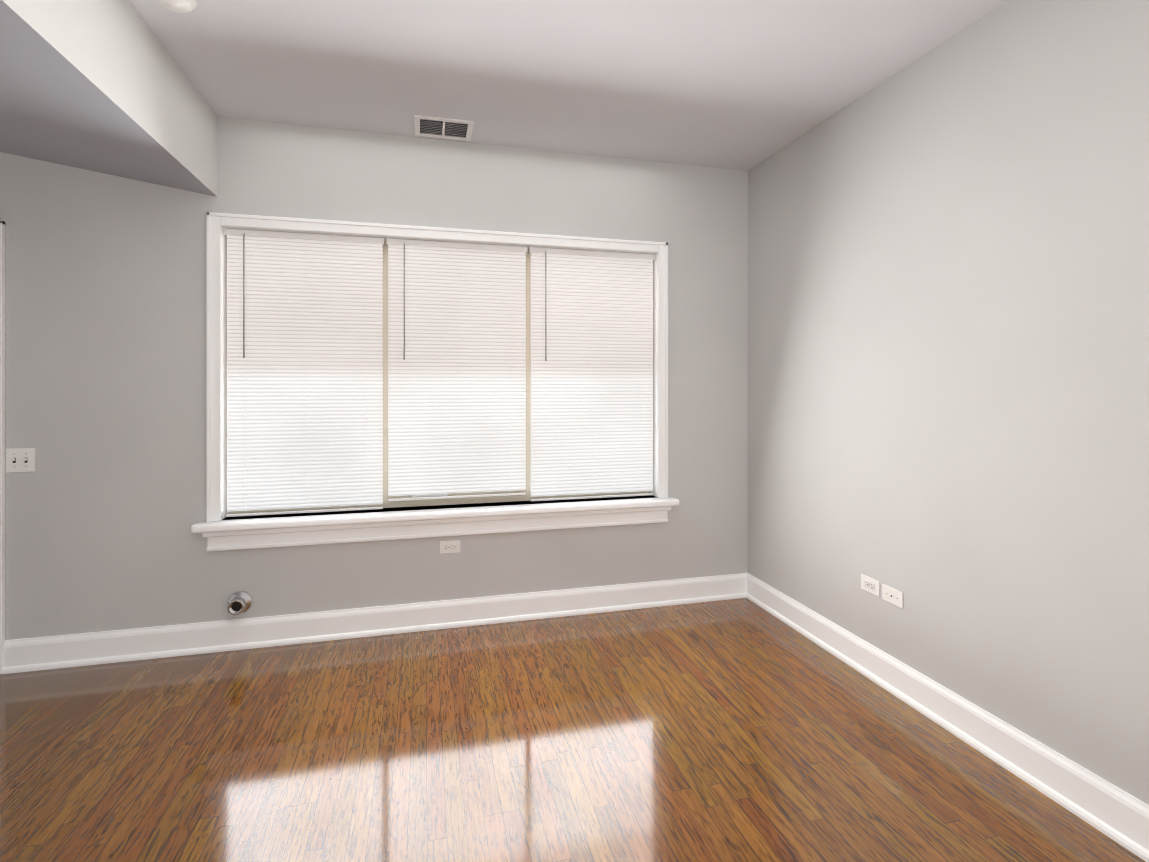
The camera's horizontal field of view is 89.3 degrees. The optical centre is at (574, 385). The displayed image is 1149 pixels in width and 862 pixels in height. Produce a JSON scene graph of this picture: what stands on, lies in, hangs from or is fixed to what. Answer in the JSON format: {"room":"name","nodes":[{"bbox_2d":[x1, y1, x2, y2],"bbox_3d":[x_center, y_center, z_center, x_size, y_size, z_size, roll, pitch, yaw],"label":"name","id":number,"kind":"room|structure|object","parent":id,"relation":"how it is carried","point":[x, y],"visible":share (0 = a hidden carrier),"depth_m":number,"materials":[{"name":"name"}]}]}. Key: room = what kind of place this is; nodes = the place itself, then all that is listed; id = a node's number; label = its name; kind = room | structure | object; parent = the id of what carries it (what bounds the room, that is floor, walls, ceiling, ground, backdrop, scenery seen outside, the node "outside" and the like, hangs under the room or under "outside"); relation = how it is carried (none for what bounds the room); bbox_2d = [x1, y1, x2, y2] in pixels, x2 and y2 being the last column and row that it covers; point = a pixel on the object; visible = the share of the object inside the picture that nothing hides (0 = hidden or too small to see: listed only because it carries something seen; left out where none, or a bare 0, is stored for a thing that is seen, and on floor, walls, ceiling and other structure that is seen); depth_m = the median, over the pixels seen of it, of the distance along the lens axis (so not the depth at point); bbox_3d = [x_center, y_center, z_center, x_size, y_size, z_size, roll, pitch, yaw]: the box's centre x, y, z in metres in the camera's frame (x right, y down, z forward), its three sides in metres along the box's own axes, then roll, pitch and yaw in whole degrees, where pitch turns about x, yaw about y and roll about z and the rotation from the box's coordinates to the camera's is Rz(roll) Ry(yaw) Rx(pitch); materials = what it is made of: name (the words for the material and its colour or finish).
{"room":"empty living room","nodes":[
{"label":"empty living room","id":0,"kind":"room"},
{"bbox_2d":[0,0,216,196],"bbox_3d":[-1.727,-1.163,-1.332,1.980,0.410,8.364,0,0,-15],"label":"soffit","id":1,"kind":"structure","parent":0,"point":[105,86],"depth_m":2.16,"materials":[{"name":"paint"}]},
{"bbox_2d":[0,116,747,639],"bbox_3d":[-1.345,-0.085,3.218,5.506,2.870,0.250,0,0,-15],"label":"wall","id":2,"kind":"structure","parent":0,"point":[106,362],"depth_m":3.00,"materials":[{"name":"grey paint"}]},
{"bbox_2d":[0,220,4,670],"bbox_3d":[-3.198,0.290,2.723,1.010,2.120,0.276,0,0,-15],"label":"door frame","id":3,"kind":"structure","parent":2,"relation":"attached to","point":[2,432],"depth_m":2.72,"materials":[{"name":"white wood"}]},
{"bbox_2d":[6,448,34,472],"bbox_3d":[-2.621,0.355,2.748,0.116,0.114,0.019,0,0,-15],"label":"double light switch","id":4,"kind":"object","parent":2,"relation":"attached to","point":[20,459],"visible":1,"depth_m":2.75,"materials":[{"name":"white plastic"}]},
{"bbox_2d":[227,591,252,614],"bbox_3d":[-1.712,1.118,2.957,0.120,0.120,0.072,0,0,-15],"label":"pipe stub","id":5,"kind":"object","parent":2,"relation":"attached to","point":[239,602],"visible":1,"depth_m":2.97,"materials":[{"name":"silver metal"}]},
{"bbox_2d":[228,241,385,513],"bbox_3d":[-1.456,-0.061,3.207,0.799,1.501,0.085,0,0,-15],"label":"window unit","id":6,"kind":"structure","parent":2,"relation":"in","point":[384,405],"depth_m":3.26,"materials":[{"name":"beige plastic"}]},
{"bbox_2d":[0,573,743,673],"bbox_3d":[-0.812,1.276,3.213,3.865,0.148,0.028,0,0,-15],"label":"baseboard","id":7,"kind":"structure","parent":2,"relation":"attached to","point":[114,646],"depth_m":3.10,"materials":[{"name":"white wood"}]},
{"bbox_2d":[191,496,678,551],"bbox_3d":[-0.649,0.765,3.281,2.620,0.150,0.178,0,0,-15],"label":"window sill","id":8,"kind":"structure","parent":2,"relation":"attached to","point":[274,531],"depth_m":3.18,"materials":[{"name":"white wood"}]},
{"bbox_2d":[206,212,667,521],"bbox_3d":[-0.667,-0.092,3.347,2.510,1.563,0.211,0,0,-15],"label":"window unit","id":9,"kind":"structure","parent":2,"relation":"in","point":[434,502],"depth_m":3.19,"materials":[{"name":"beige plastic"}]},
{"bbox_2d":[224,228,383,516],"bbox_3d":[-1.432,-0.063,3.113,0.785,1.494,0.050,0,0,-15],"label":"window blind","id":10,"kind":"object","parent":9,"relation":"attached to","point":[304,370],"visible":0.96,"depth_m":3.11,"materials":[{"name":"white plastic"}]},
{"bbox_2d":[387,238,526,500],"bbox_3d":[-0.658,-0.084,3.313,0.785,1.453,0.050,0,0,-15],"label":"window blind","id":11,"kind":"object","parent":9,"relation":"attached to","point":[456,368],"visible":1,"depth_m":3.31,"materials":[{"name":"white plastic"}]},
{"bbox_2d":[529,247,654,501],"bbox_3d":[0.116,-0.063,3.514,0.785,1.494,0.050,0,0,-15],"label":"window blind","id":12,"kind":"object","parent":9,"relation":"attached to","point":[591,357],"visible":0.98,"depth_m":3.52,"materials":[{"name":"white plastic"}]},
{"bbox_2d":[440,540,459,553],"bbox_3d":[-0.696,0.905,3.253,0.114,0.070,0.009,0,0,-15],"label":"outlet","id":13,"kind":"object","parent":2,"relation":"attached to","point":[452,546],"visible":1,"depth_m":3.25,"materials":[{"name":"white plastic"}]},
{"bbox_2d":[527,249,650,500],"bbox_3d":[0.091,-0.061,3.609,0.799,1.501,0.085,0,0,-15],"label":"window unit","id":14,"kind":"structure","parent":2,"relation":"in","point":[529,497],"depth_m":3.47,"materials":[{"name":"beige plastic"}]},
{"bbox_2d":[129,0,1006,170],"bbox_3d":[-0.263,-1.443,-0.952,5.506,0.150,8.864,0,0,-15],"label":"ceiling","id":15,"kind":"structure","parent":0,"point":[745,85],"depth_m":2.48,"materials":[{"name":"paint"}]},
{"bbox_2d":[156,0,196,12],"bbox_3d":[-1.403,-1.349,2.036,0.136,0.041,0.136,0,0,-15],"label":"smoke detector","id":16,"kind":"object","parent":15,"relation":"attached to","point":[182,6],"visible":1,"depth_m":2.04,"materials":[{"name":"white plastic"}]},
{"bbox_2d":[414,115,473,140],"bbox_3d":[-0.697,-1.366,3.096,0.300,0.008,0.240,0,0,-15],"label":"ceiling vent","id":17,"kind":"object","parent":15,"relation":"in","point":[440,127],"visible":1,"depth_m":3.09,"materials":[{"name":"white metal"}]},
{"bbox_2d":[0,598,1145,861],"bbox_3d":[-0.263,1.412,-0.950,5.506,0.120,8.864,0,0,-15],"label":"floor","id":18,"kind":"structure","parent":0,"point":[736,730],"depth_m":2.10,"materials":[{"name":"brown wood"}]},
{"bbox_2d":[748,0,1148,804],"bbox_3d":[2.312,-0.083,-0.412,0.250,2.870,8.614,0,0,-15],"label":"wall","id":19,"kind":"structure","parent":0,"point":[948,338],"depth_m":2.17,"materials":[{"name":"grey paint"}]},
{"bbox_2d":[861,574,879,596],"bbox_3d":[1.371,0.928,2.700,0.009,0.070,0.114,0,0,-15],"label":"outlet","id":20,"kind":"object","parent":19,"relation":"attached to","point":[870,585],"visible":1,"depth_m":2.69,"materials":[{"name":"white plastic"}]},
{"bbox_2d":[882,584,902,607],"bbox_3d":[1.404,0.932,2.571,0.010,0.070,0.114,0,0,-15],"label":"outlet plate","id":21,"kind":"object","parent":19,"relation":"attached to","point":[892,595],"visible":1,"depth_m":2.57,"materials":[{"name":"white plastic"}]},
{"bbox_2d":[744,573,1148,861],"bbox_3d":[2.146,1.278,-0.325,0.028,0.148,8.364,0,0,-15],"label":"baseboard","id":22,"kind":"structure","parent":19,"relation":"attached to","point":[1106,807],"depth_m":2.14,"materials":[{"name":"white wood"}]}
]}

